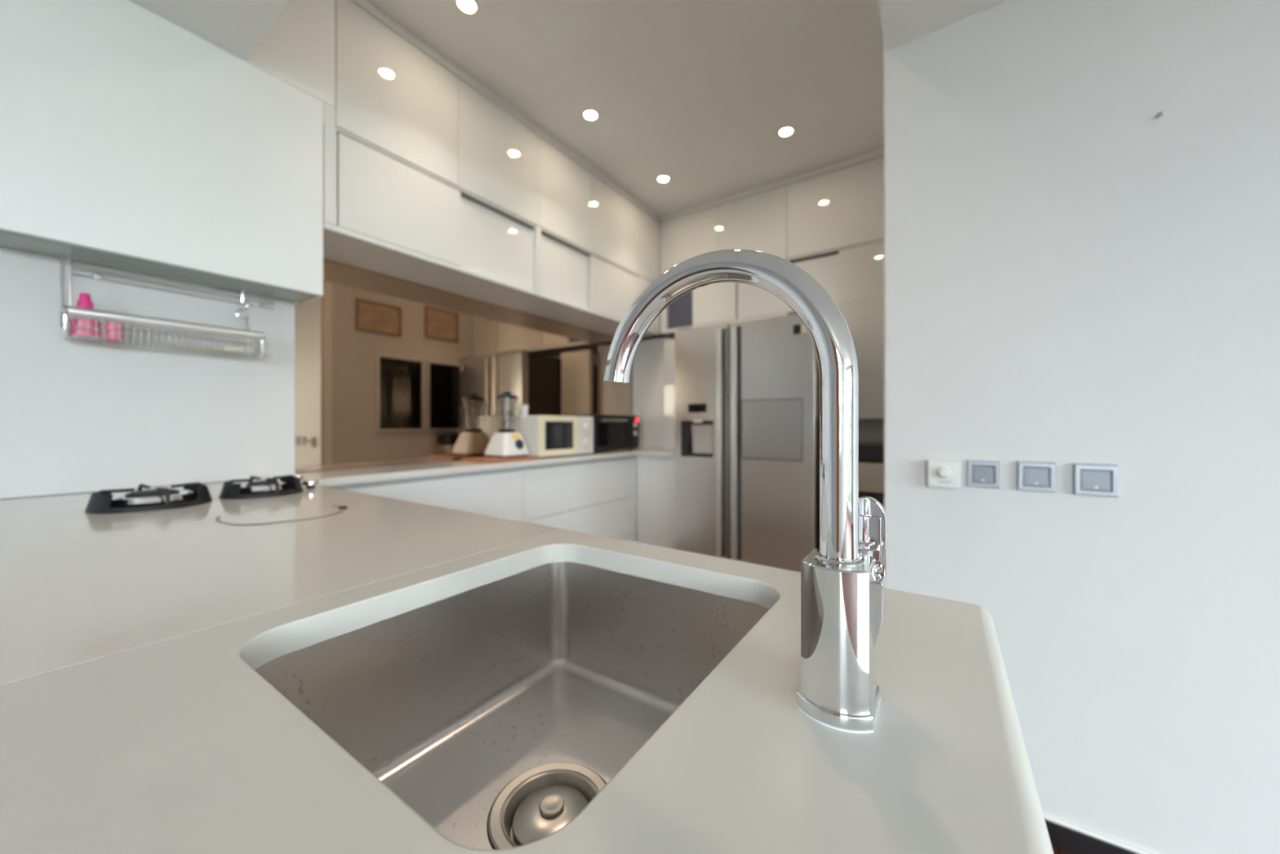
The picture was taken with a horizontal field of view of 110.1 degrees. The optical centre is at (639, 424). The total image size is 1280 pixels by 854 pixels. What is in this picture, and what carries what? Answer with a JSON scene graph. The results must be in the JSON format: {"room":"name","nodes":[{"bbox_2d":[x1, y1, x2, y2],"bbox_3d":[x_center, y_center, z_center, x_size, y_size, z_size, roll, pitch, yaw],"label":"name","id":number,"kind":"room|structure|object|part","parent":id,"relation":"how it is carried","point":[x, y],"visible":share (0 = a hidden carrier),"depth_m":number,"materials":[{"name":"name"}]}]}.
{"room":"kitchen","nodes":[
{"label":"kitchen","id":0,"kind":"room"},
{"bbox_2d":[0,335,651,499],"bbox_3d":[-1.803,-0.350,1.548,0.120,2.950,6.950,0,0,34],"label":"wall","id":1,"kind":"structure","parent":0,"point":[649,337],"depth_m":2.19,"materials":[{"name":"paint"}]},
{"bbox_2d":[0,247,294,499],"bbox_3d":[-1.957,-0.140,1.013,0.218,0.677,1.890,0,0,34],"label":"backsplash","id":2,"kind":"structure","parent":1,"relation":"attached to","point":[77,416],"depth_m":1.38,"materials":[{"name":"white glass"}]},
{"bbox_2d":[59,251,266,356],"bbox_3d":[-1.465,-0.354,1.403,0.121,0.235,0.432,0,0,34],"label":"rack","id":3,"kind":"object","parent":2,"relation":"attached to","point":[67,310],"visible":0.95,"depth_m":1.36,"materials":[{"name":"silver metal"}]},
{"bbox_3d":[-1.565,-0.390,1.221,0.025,0.163,0.018,0,0,34],"label":"hanger rod","id":4,"kind":"part","parent":3,"relation":"part of","materials":[{"name":"silver metal"}]},
{"bbox_2d":[69,293,100,340],"bbox_3d":[-1.559,-0.305,1.256,0.055,0.128,0.055,0,0,34],"label":"bottle","id":5,"kind":"object","parent":3,"relation":"in","point":[84,300],"visible":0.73,"depth_m":1.24,"materials":[{"name":"plastic"}]},
{"bbox_2d":[104,320,123,342],"bbox_3d":[-1.522,-0.272,1.294,0.036,0.061,0.036,0,0,34],"label":"bottle","id":6,"kind":"object","parent":3,"relation":"in","point":[108,326],"visible":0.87,"depth_m":1.28,"materials":[{"name":"plastic"}]},
{"bbox_3d":[-1.522,-0.296,1.294,0.032,0.011,0.032,0,0,34],"label":"lid","id":7,"kind":"part","parent":6,"relation":"part of","materials":[{"name":"plastic"}]},
{"bbox_3d":[-1.503,-0.297,1.429,0.008,0.008,0.412,0,0,34],"label":"rail","id":8,"kind":"part","parent":3,"relation":"part of","materials":[{"name":"silver metal"}]},
{"bbox_2d":[71,317,256,356],"bbox_3d":[-1.466,-0.270,1.404,0.092,0.067,0.392,0,0,34],"label":"wire basket","id":9,"kind":"object","parent":3,"relation":"on","point":[253,353],"depth_m":1.39,"materials":[{"name":"silver metal"}]},
{"bbox_3d":[-1.426,-0.307,1.377,0.027,0.027,0.432,0,0,34],"label":"rail","id":10,"kind":"part","parent":3,"relation":"part of","materials":[{"name":"silver metal"}]},
{"bbox_2d":[169,343,245,354],"bbox_3d":[-1.409,-0.254,1.462,0.036,0.025,0.179,0,0,34],"label":"utensil","id":11,"kind":"object","parent":3,"relation":"in","point":[229,348],"visible":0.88,"depth_m":1.48,"materials":[{"name":"silver metal"}]},
{"bbox_3d":[-1.425,-0.246,1.438,0.014,0.010,0.120,0,0,34],"label":"handle","id":12,"kind":"part","parent":11,"relation":"part of","materials":[{"name":"silver metal"}]},
{"bbox_2d":[71,265,275,309],"bbox_3d":[-1.500,-0.443,1.476,0.023,0.026,0.470,0,0,34],"label":"wall rail","id":13,"kind":"object","parent":2,"relation":"attached to","point":[97,274],"visible":0.91,"depth_m":1.43,"materials":[{"name":"silver metal"}]},
{"bbox_2d":[0,0,335,304],"bbox_3d":[-1.859,-1.075,0.984,0.413,1.207,1.952,0,0,34],"label":"upper cabinet","id":14,"kind":"object","parent":1,"relation":"attached to","point":[131,140],"visible":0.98,"depth_m":1.31,"materials":[{"name":"white wood"}]},
{"bbox_3d":[-1.789,-0.475,0.910,0.171,0.005,1.908,0,0,34],"label":"underside panel","id":15,"kind":"part","parent":14,"relation":"part of","materials":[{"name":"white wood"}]},
{"bbox_3d":[-1.223,-1.435,1.576,0.020,0.487,0.259,0,0,34],"label":"panel","id":16,"kind":"part","parent":14,"relation":"part of","materials":[{"name":"white wood"}]},
{"bbox_2d":[323,0,538,305],"bbox_3d":[-1.038,-1.202,2.201,0.413,0.951,1.062,0,0,34],"label":"upper cabinet","id":17,"kind":"object","parent":1,"relation":"attached to","point":[428,181],"visible":0.89,"depth_m":1.98,"materials":[{"name":"white wood"}]},
{"bbox_3d":[-1.006,-1.378,1.898,0.022,0.510,0.512,0,0,34],"label":"door","id":18,"kind":"part","parent":17,"relation":"part of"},
{"bbox_3d":[-1.000,-0.929,1.911,0.012,0.354,0.518,0,0,34],"label":"sliding door","id":19,"kind":"part","parent":17,"relation":"part of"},
{"bbox_3d":[-0.886,-0.960,2.098,0.044,0.460,1.062,0,0,34],"label":"frame","id":20,"kind":"part","parent":17,"relation":"part of","materials":[{"name":"white wood"}]},
{"bbox_3d":[-0.740,-0.924,2.329,0.010,0.346,0.481,0,0,34],"label":"sliding door","id":21,"kind":"part","parent":17,"relation":"part of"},
{"bbox_3d":[-0.721,-1.378,2.322,0.022,0.510,0.505,0,0,34],"label":"door","id":22,"kind":"part","parent":17,"relation":"part of","materials":[{"name":"white wood"}]},
{"bbox_2d":[294,258,631,471],"bbox_3d":[-0.771,-0.264,2.882,0.022,0.924,2.484,0,0,34],"label":"mirror panel","id":23,"kind":"object","parent":1,"relation":"attached to","point":[389,371],"visible":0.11,"depth_m":2.31,"materials":[{"name":"brown mirror"}]},
{"bbox_2d":[496,135,659,336],"bbox_3d":[-0.376,-1.202,3.183,0.413,0.951,1.308,0,0,34],"label":"upper cabinet","id":24,"kind":"object","parent":1,"relation":"attached to","point":[598,250],"visible":0.67,"depth_m":2.91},
{"bbox_3d":[-0.451,-1.378,2.723,0.022,0.510,0.458,0,0,34],"label":"door","id":25,"kind":"part","parent":24,"relation":"part of","materials":[{"name":"white wood"}]},
{"bbox_3d":[-0.461,-0.924,2.743,0.010,0.346,0.447,0,0,34],"label":"sliding door","id":26,"kind":"part","parent":24,"relation":"part of","materials":[{"name":"white laminate"}]},
{"bbox_3d":[-0.223,-0.925,3.081,0.044,0.391,1.308,0,0,34],"label":"frame","id":27,"kind":"part","parent":24,"relation":"part of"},
{"bbox_3d":[-0.172,-0.929,3.137,0.012,0.354,0.545,0,0,34],"label":"sliding door","id":28,"kind":"part","parent":24,"relation":"part of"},
{"bbox_3d":[-0.170,-1.378,3.139,0.022,0.510,0.543,0,0,34],"label":"door","id":29,"kind":"part","parent":24,"relation":"part of","materials":[{"name":"white laminate"}]},
{"bbox_3d":[0.067,-1.378,3.491,0.022,0.510,0.301,0,0,34],"label":"door","id":30,"kind":"part","parent":24,"relation":"part of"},
{"bbox_2d":[129,0,1008,60],"bbox_3d":[0.760,-1.490,-1.466,7.500,0.600,4.819,0,0,34],"label":"ceiling","id":31,"kind":"structure","parent":0,"point":[236,27],"depth_m":1.30,"materials":[{"name":"paint"}]},
{"bbox_2d":[368,0,884,246],"bbox_3d":[0.128,-1.730,2.380,2.151,0.100,3.110,0,0,34],"label":"ceiling","id":32,"kind":"structure","parent":0,"point":[697,94],"depth_m":2.17,"materials":[{"name":"paint"}]},
{"bbox_2d":[455,0,478,14],"bbox_3d":[-0.691,-1.677,1.787,0.088,0.006,0.088,0,0,34],"label":"recessed light","id":33,"kind":"object","parent":32,"relation":"in","point":[467,6],"visible":1,"depth_m":1.79,"materials":[{"name":"beige"}]},
{"bbox_2d":[351,0,660,222],"bbox_3d":[-0.497,-1.658,2.649,0.024,0.042,2.333,0,0,34],"label":"trim","id":34,"kind":"structure","parent":32,"relation":"attached to","point":[366,5],"depth_m":2.22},
{"bbox_2d":[582,108,599,120],"bbox_3d":[-0.267,-1.677,2.424,0.088,0.006,0.088,0,0,34],"label":"recessed light","id":35,"kind":"object","parent":32,"relation":"in","point":[590,114],"visible":1,"depth_m":2.42,"materials":[{"name":"beige"}]},
{"bbox_2d":[657,174,670,182],"bbox_3d":[0.160,-1.677,3.055,0.088,0.006,0.088,0,0,34],"label":"recessed light","id":36,"kind":"object","parent":32,"relation":"in","point":[663,178],"visible":1,"depth_m":3.05,"materials":[{"name":"beige"}]},
{"bbox_2d":[777,126,794,137],"bbox_3d":[0.837,-1.677,2.562,0.088,0.006,0.088,0,0,34],"label":"recessed light","id":37,"kind":"object","parent":32,"relation":"in","point":[786,131],"visible":1,"depth_m":2.56,"materials":[{"name":"beige"}]},
{"bbox_2d":[651,246,674,448],"bbox_3d":[1.259,-0.350,3.566,2.700,2.950,0.120,0,0,34],"label":"wall","id":38,"kind":"structure","parent":0,"point":[660,335],"depth_m":4.21,"materials":[{"name":"paint"}]},
{"bbox_2d":[660,185,788,335],"bbox_3d":[0.725,-1.206,3.542,1.007,0.943,0.513,0,0,34],"label":"upper cabinet","id":39,"kind":"object","parent":38,"relation":"attached to","point":[758,221],"visible":0.5,"depth_m":3.29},
{"bbox_3d":[0.326,-0.938,3.543,0.230,0.346,0.010,0,0,34],"label":"niche panel","id":40,"kind":"part","parent":39,"relation":"part of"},
{"bbox_3d":[0.378,-1.378,3.479,0.502,0.510,0.022,0,0,34],"label":"door","id":41,"kind":"part","parent":39,"relation":"part of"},
{"bbox_3d":[0.557,-0.936,3.360,0.352,0.343,0.020,0,0,34],"label":"door","id":42,"kind":"part","parent":39,"relation":"part of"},
{"bbox_3d":[0.595,-0.928,3.349,1.007,0.386,0.042,0,0,34],"label":"frame","id":43,"kind":"part","parent":39,"relation":"part of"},
{"bbox_3d":[0.796,-1.378,3.197,0.502,0.510,0.022,0,0,34],"label":"door","id":44,"kind":"part","parent":39,"relation":"part of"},
{"bbox_3d":[0.852,-0.936,3.161,0.336,0.343,0.020,0,0,34],"label":"door","id":45,"kind":"part","parent":39,"relation":"part of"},
{"bbox_2d":[660,148,884,222],"bbox_3d":[0.886,-1.658,3.133,1.735,0.042,0.024,0,0,34],"label":"trim","id":46,"kind":"structure","parent":39,"relation":"attached to","point":[878,153],"depth_m":3.07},
{"bbox_2d":[786,155,884,441],"bbox_3d":[1.444,-0.377,3.057,0.725,2.603,0.513,0,0,34],"label":"upper cabinet","id":47,"kind":"object","parent":38,"relation":"attached to","point":[835,219],"visible":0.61,"depth_m":2.81,"materials":[{"name":"white laminate"}]},
{"bbox_3d":[1.161,-0.941,2.975,0.322,0.324,0.010,0,0,34],"label":"sliding door","id":48,"kind":"part","parent":47,"relation":"part of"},
{"bbox_3d":[1.306,-1.383,2.854,0.722,0.500,0.022,0,0,34],"label":"door","id":49,"kind":"part","parent":47,"relation":"part of","materials":[{"name":"white wood"}]},
{"bbox_3d":[1.314,-0.947,2.864,0.725,0.368,0.042,0,0,34],"label":"frame","id":50,"kind":"part","parent":47,"relation":"part of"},
{"bbox_3d":[1.442,-0.399,2.762,0.392,0.724,0.022,0,0,34],"label":"tall panel","id":51,"kind":"part","parent":47,"relation":"part of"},
{"bbox_3d":[1.442,-0.949,2.763,0.394,0.339,0.012,0,0,34],"label":"sliding door","id":52,"kind":"part","parent":47,"relation":"part of","materials":[{"name":"white laminate"}]},
{"bbox_2d":[1051,845,1071,853],"bbox_3d":[1.135,1.185,-1.000,7.800,0.120,8.920,0,0,34],"label":"floor","id":53,"kind":"structure","parent":0,"point":[1055,851],"depth_m":1.18,"materials":[{"name":"brown wood"}]},
{"bbox_3d":[-1.050,0.678,1.035,1.698,0.894,0.682,0,0,34],"label":"base cabinet","id":54,"kind":"object","parent":53,"relation":"on","visible":0},
{"bbox_2d":[0,474,564,686],"bbox_3d":[-0.954,0.191,0.981,1.480,0.079,0.760,0,0,34],"label":"countertop","id":55,"kind":"structure","parent":54,"relation":"on","point":[77,587],"depth_m":0.69,"materials":[{"name":"stone"}]},
{"bbox_3d":[-1.205,0.175,1.107,0.212,0.049,0.212,0,0,34],"label":"gas burner","id":56,"kind":"part","parent":55,"relation":"part of","materials":[{"name":"black metal"}]},
{"bbox_3d":[-1.205,0.182,1.107,0.152,0.022,0.152,0,0,34],"label":"burner dish","id":57,"kind":"part","parent":55,"relation":"part of","materials":[{"name":"silver metal"}]},
{"bbox_3d":[-1.086,0.175,1.290,0.186,0.049,0.186,0,0,34],"label":"gas burner","id":58,"kind":"part","parent":55,"relation":"part of","materials":[{"name":"black metal"}]},
{"bbox_3d":[-1.086,0.182,1.290,0.118,0.022,0.118,0,0,34],"label":"burner dish","id":59,"kind":"part","parent":55,"relation":"part of","materials":[{"name":"silver metal"}]},
{"bbox_2d":[215,505,346,524],"bbox_3d":[-0.776,0.197,0.980,0.231,0.006,0.160,0,0,-39],"label":"cord","id":60,"kind":"object","parent":55,"relation":"on","point":[342,508],"visible":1,"depth_m":0.93,"materials":[{"name":"black rubber"}]},
{"bbox_3d":[-1.157,0.186,1.504,0.046,0.027,0.046,0,0,34],"label":"hob knob","id":61,"kind":"part","parent":55,"relation":"part of","materials":[{"name":"silver metal"}]},
{"bbox_3d":[-1.032,0.186,1.402,0.046,0.027,0.046,0,0,34],"label":"hob knob","id":62,"kind":"part","parent":55,"relation":"part of","materials":[{"name":"silver metal"}]},
{"bbox_3d":[-1.032,0.194,1.402,0.022,0.012,0.022,0,0,34],"label":"stem","id":63,"kind":"part","parent":55,"relation":"part of","materials":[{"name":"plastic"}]},
{"bbox_3d":[-0.088,0.678,0.386,0.618,0.894,0.682,0,0,34],"label":"cabinet","id":64,"kind":"object","parent":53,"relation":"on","visible":0},
{"bbox_2d":[0,528,1053,853],"bbox_3d":[-0.080,0.215,0.375,0.644,0.030,0.732,0,0,34],"label":"countertop","id":65,"kind":"structure","parent":64,"relation":"on","point":[176,745],"depth_m":0.27,"materials":[{"name":"stone"}]},
{"bbox_2d":[254,561,768,849],"bbox_3d":[-0.098,0.331,0.481,0.441,0.200,0.484,0,0,34],"label":"sink","id":66,"kind":"object","parent":65,"relation":"in","point":[497,711],"visible":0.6,"depth_m":0.59,"materials":[{"name":"metal"}]},
{"bbox_3d":[-0.095,0.411,0.480,0.026,0.010,0.026,0,0,34],"label":"strainer knob","id":67,"kind":"part","parent":66,"relation":"part of","materials":[{"name":"metal"}]},
{"bbox_2d":[602,248,887,733],"bbox_3d":[0.069,0.027,0.378,0.241,0.345,0.074,0,0,34],"label":"faucet","id":68,"kind":"object","parent":65,"relation":"on","point":[844,580],"visible":1,"depth_m":0.31,"materials":[{"name":"silver metal"}]},
{"bbox_3d":[0.060,-0.025,0.378,0.225,0.240,0.026,0,0,34],"label":"spout","id":69,"kind":"part","parent":68,"relation":"part of","materials":[{"name":"silver metal"}]},
{"bbox_3d":[0.143,0.195,0.322,0.049,0.010,0.063,0,0,34],"label":"plate","id":70,"kind":"part","parent":68,"relation":"part of","materials":[{"name":"silver metal"}]},
{"bbox_3d":[0.175,0.091,0.346,0.028,0.071,0.007,0,0,34],"label":"lever","id":71,"kind":"part","parent":68,"relation":"part of","materials":[{"name":"silver metal"}]},
{"bbox_2d":[885,0,1279,853],"bbox_3d":[3.027,-0.350,-0.029,5.349,2.950,0.100,0,0,34],"label":"wall","id":72,"kind":"structure","parent":0,"point":[1076,273],"depth_m":1.15,"materials":[{"name":"paint"}]},
{"bbox_2d":[884,45,885,511],"bbox_3d":[0.808,-0.275,1.471,0.007,2.800,0.058,0,0,34],"label":"trim","id":73,"kind":"structure","parent":72,"relation":"attached to","point":[884,46],"depth_m":1.45,"materials":[{"name":"white paint"}]},
{"bbox_2d":[928,459,961,488],"bbox_3d":[0.896,0.145,1.317,0.082,0.080,0.053,0,0,34],"label":"dimmer switch","id":74,"kind":"object","parent":72,"relation":"attached to","point":[941,473],"visible":1,"depth_m":1.31,"materials":[{"name":"plastic"}]},
{"bbox_3d":[0.887,0.140,1.304,0.034,0.034,0.023,0,0,34],"label":"knob","id":75,"kind":"part","parent":74,"relation":"part of","materials":[{"name":"plastic"}]},
{"bbox_2d":[966,460,999,488],"bbox_3d":[0.984,0.142,1.282,0.076,0.076,0.012,0,0,34],"label":"light switch","id":76,"kind":"object","parent":72,"relation":"attached to","point":[983,472],"visible":1,"depth_m":1.28,"materials":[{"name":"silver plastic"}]},
{"bbox_2d":[1016,461,1055,492],"bbox_3d":[1.078,0.141,1.217,0.080,0.080,0.015,0,0,34],"label":"light switch","id":77,"kind":"object","parent":72,"relation":"attached to","point":[1035,474],"visible":1,"depth_m":1.21,"materials":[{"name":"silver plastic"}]},
{"bbox_2d":[1072,462,1118,497],"bbox_3d":[1.173,0.142,1.152,0.083,0.082,0.017,0,0,34],"label":"light switch","id":78,"kind":"object","parent":72,"relation":"attached to","point":[1095,477],"visible":1,"depth_m":1.15,"materials":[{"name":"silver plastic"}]},
{"bbox_2d":[1043,813,1155,853],"bbox_3d":[2.995,1.089,-0.076,5.349,0.072,0.014,0,0,34],"label":"baseboard","id":79,"kind":"structure","parent":72,"relation":"attached to","point":[1066,836],"depth_m":1.16,"materials":[{"name":"black plastic"}]},
{"bbox_2d":[1155,111,1162,117],"bbox_3d":[1.266,-0.755,1.091,0.010,0.010,0.012,0,0,34],"label":"nail","id":80,"kind":"object","parent":72,"relation":"attached to","point":[1160,113],"visible":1,"depth_m":1.09,"materials":[{"name":"silver metal"}]},
{"bbox_3d":[0.193,1.131,2.475,2.151,0.015,2.880,0,0,34],"label":"floor","id":81,"kind":"structure","parent":0,"visible":0},
{"bbox_2d":[328,466,523,521],"bbox_3d":[-1.090,0.678,2.152,0.382,0.894,1.025,0,0,34],"label":"base cabinet","id":82,"kind":"object","parent":81,"relation":"on","point":[499,493],"visible":0.18,"depth_m":2.17,"materials":[{"name":"white wood"}]},
{"bbox_2d":[294,447,674,486],"bbox_3d":[-0.466,0.215,2.642,0.747,0.030,2.536,0,0,34],"label":"countertop","id":83,"kind":"structure","parent":82,"relation":"on","point":[356,475],"depth_m":2.10,"materials":[{"name":"stone"}]},
{"bbox_2d":[462,455,538,462],"bbox_3d":[-0.787,0.192,2.540,0.255,0.016,0.332,0,0,34],"label":"cutting board","id":84,"kind":"object","parent":83,"relation":"on","point":[481,459],"visible":0.77,"depth_m":2.44,"materials":[{"name":"brown wood"}]},
{"bbox_2d":[484,391,528,457],"bbox_3d":[-0.766,-0.003,2.591,0.196,0.373,0.203,0,0,34],"label":"blender","id":85,"kind":"object","parent":84,"relation":"on","point":[505,443],"visible":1,"depth_m":2.53,"materials":[{"name":"plastic"}]},
{"bbox_3d":[-0.769,-0.170,2.588,0.130,0.040,0.130,0,0,34],"label":"lid","id":86,"kind":"part","parent":85,"relation":"part of","materials":[{"name":"plastic"}]},
{"bbox_3d":[-0.769,-0.001,2.588,0.040,0.043,0.040,0,0,34],"label":"blade","id":87,"kind":"part","parent":85,"relation":"part of","materials":[{"name":"silver metal"}]},
{"bbox_2d":[509,415,593,457],"bbox_3d":[-0.555,0.072,2.883,0.285,0.255,0.491,0,0,34],"label":"microwave","id":88,"kind":"object","parent":83,"relation":"on","point":[543,436],"visible":0.88,"depth_m":2.73,"materials":[{"name":"beige plastic"}]},
{"bbox_2d":[518,404,528,415],"bbox_3d":[-0.718,-0.087,2.762,0.056,0.066,0.068,0,0,-23],"label":"cup","id":89,"kind":"object","parent":88,"relation":"on","point":[523,409],"visible":0.85,"depth_m":2.73,"materials":[{"name":"white plastic"}]},
{"bbox_3d":[-0.501,0.068,2.754,0.020,0.245,0.338,0,0,34],"label":"door","id":90,"kind":"part","parent":88,"relation":"part of","materials":[{"name":"beige plastic"}]},
{"bbox_3d":[-0.363,0.068,2.959,0.020,0.245,0.149,0,0,34],"label":"control panel","id":91,"kind":"part","parent":88,"relation":"part of","materials":[{"name":"white plastic"}]},
{"bbox_3d":[-0.348,0.115,2.949,0.016,0.048,0.048,0,0,34],"label":"knob","id":92,"kind":"part","parent":88,"relation":"part of","materials":[{"name":"beige plastic"}]},
{"bbox_3d":[-0.348,0.015,2.949,0.016,0.048,0.048,0,0,34],"label":"knob","id":93,"kind":"part","parent":88,"relation":"part of","materials":[{"name":"beige plastic"}]},
{"bbox_2d":[566,413,638,453],"bbox_3d":[-0.257,0.065,3.332,0.297,0.271,0.533,0,0,34],"label":"toaster oven","id":94,"kind":"object","parent":83,"relation":"on","point":[611,432],"visible":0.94,"depth_m":3.23,"materials":[{"name":"metal"}]},
{"bbox_3d":[-0.200,0.062,3.214,0.018,0.227,0.394,0,0,34],"label":"door","id":95,"kind":"part","parent":94,"relation":"part of","materials":[{"name":"black glass"}]},
{"bbox_3d":[-0.182,-0.031,3.203,0.027,0.014,0.297,0,0,34],"label":"handle","id":96,"kind":"part","parent":94,"relation":"part of","materials":[{"name":"silver metal"}]},
{"bbox_3d":[-0.052,0.062,3.434,0.018,0.227,0.126,0,0,34],"label":"control panel","id":97,"kind":"part","parent":94,"relation":"part of","materials":[{"name":"black plastic"}]},
{"bbox_3d":[-0.037,0.128,3.424,0.018,0.044,0.044,0,0,34],"label":"knob","id":98,"kind":"part","parent":94,"relation":"part of","materials":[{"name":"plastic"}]},
{"bbox_3d":[-0.037,0.066,3.424,0.018,0.044,0.044,0,0,34],"label":"knob","id":99,"kind":"part","parent":94,"relation":"part of","materials":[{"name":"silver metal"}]},
{"bbox_3d":[-0.037,0.004,3.424,0.018,0.044,0.044,0,0,34],"label":"knob","id":100,"kind":"part","parent":94,"relation":"part of","materials":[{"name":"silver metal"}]},
{"bbox_2d":[632,337,672,448],"bbox_3d":[0.103,-0.263,3.808,0.384,0.924,0.030,0,0,34],"label":"panel","id":101,"kind":"object","parent":83,"relation":"on","point":[648,361],"visible":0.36,"depth_m":3.81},
{"bbox_2d":[663,339,674,449],"bbox_3d":[0.350,-0.238,3.515,0.350,0.874,0.050,0,0,34],"label":"filler panel","id":102,"kind":"object","parent":83,"relation":"on","point":[668,345],"visible":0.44,"depth_m":3.56,"materials":[{"name":"white wood"}]},
{"bbox_2d":[521,455,635,542],"bbox_3d":[-0.494,0.678,3.036,0.382,0.894,1.105,0,0,34],"label":"base cabinet","id":103,"kind":"object","parent":81,"relation":"on","point":[597,496],"visible":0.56,"depth_m":2.90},
{"bbox_3d":[-0.343,0.677,2.934,0.019,0.280,1.102,0,0,34],"label":"drawer","id":104,"kind":"part","parent":103,"relation":"part of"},
{"bbox_3d":[-0.343,0.926,2.934,0.019,0.210,1.102,0,0,34],"label":"drawer","id":105,"kind":"part","parent":103,"relation":"part of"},
{"bbox_2d":[635,455,674,548],"bbox_3d":[0.213,0.678,3.712,0.798,0.894,0.803,0,0,34],"label":"base cabinet","id":106,"kind":"object","parent":81,"relation":"on","point":[655,475],"visible":0.25,"depth_m":3.30,"materials":[{"name":"white wood"}]},
{"bbox_2d":[674,312,819,572],"bbox_3d":[0.858,0.240,3.127,0.897,1.770,0.976,0,0,34],"label":"fridge","id":107,"kind":"object","parent":81,"relation":"on","point":[747,393],"visible":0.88,"depth_m":2.72,"materials":[{"name":"metal"}]},
{"bbox_3d":[0.369,-0.094,2.910,0.240,0.134,0.006,0,0,34],"label":"display panel","id":108,"kind":"part","parent":107,"relation":"part of","materials":[{"name":"metal"}]},
{"bbox_3d":[0.386,0.092,2.936,0.232,0.234,0.051,0,0,34],"label":"recess trim","id":109,"kind":"part","parent":107,"relation":"part of","materials":[{"name":"plastic"}]},
{"bbox_3d":[0.410,0.199,2.929,0.378,1.663,0.075,0,0,34],"label":"freezer door","id":110,"kind":"part","parent":107,"relation":"part of","materials":[{"name":"metal"}]},
{"bbox_3d":[0.499,0.111,2.798,0.032,1.428,0.030,0,0,34],"label":"handle","id":111,"kind":"part","parent":107,"relation":"part of","materials":[{"name":"silver metal"}]},
{"bbox_3d":[0.582,0.111,2.742,0.031,1.428,0.030,0,0,34],"label":"handle","id":112,"kind":"part","parent":107,"relation":"part of","materials":[{"name":"silver metal"}]},
{"bbox_3d":[0.787,0.199,2.674,0.507,1.663,0.075,0,0,34],"label":"door","id":113,"kind":"part","parent":107,"relation":"part of","materials":[{"name":"metal"}]},
{"bbox_2d":[858,493,884,507],"bbox_3d":[1.269,0.744,2.449,0.309,0.763,0.404,0,0,34],"label":"trolley","id":114,"kind":"object","parent":81,"relation":"on","point":[880,498],"visible":0.02,"depth_m":2.27,"materials":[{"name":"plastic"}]},
{"bbox_2d":[858,441,884,494],"bbox_3d":[1.263,0.229,2.441,0.255,0.267,0.260,0,0,34],"label":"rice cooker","id":115,"kind":"object","parent":114,"relation":"on","point":[871,454],"visible":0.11,"depth_m":2.33,"materials":[{"name":"plastic"}]},
{"bbox_3d":[1.263,0.145,2.441,0.239,0.100,0.244,0,0,34],"label":"lid","id":116,"kind":"part","parent":115,"relation":"part of","materials":[{"name":"plastic"}]},
{"bbox_2d":[858,493,884,500],"bbox_3d":[1.269,0.371,2.449,0.305,0.018,0.400,0,0,34],"label":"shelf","id":117,"kind":"object","parent":114,"relation":"attached to","point":[878,497],"depth_m":2.28,"materials":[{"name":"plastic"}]},
{"bbox_3d":[1.173,0.688,2.306,0.275,0.615,0.005,0,0,34],"label":"panel","id":118,"kind":"part","parent":114,"relation":"part of","materials":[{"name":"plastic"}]}
]}

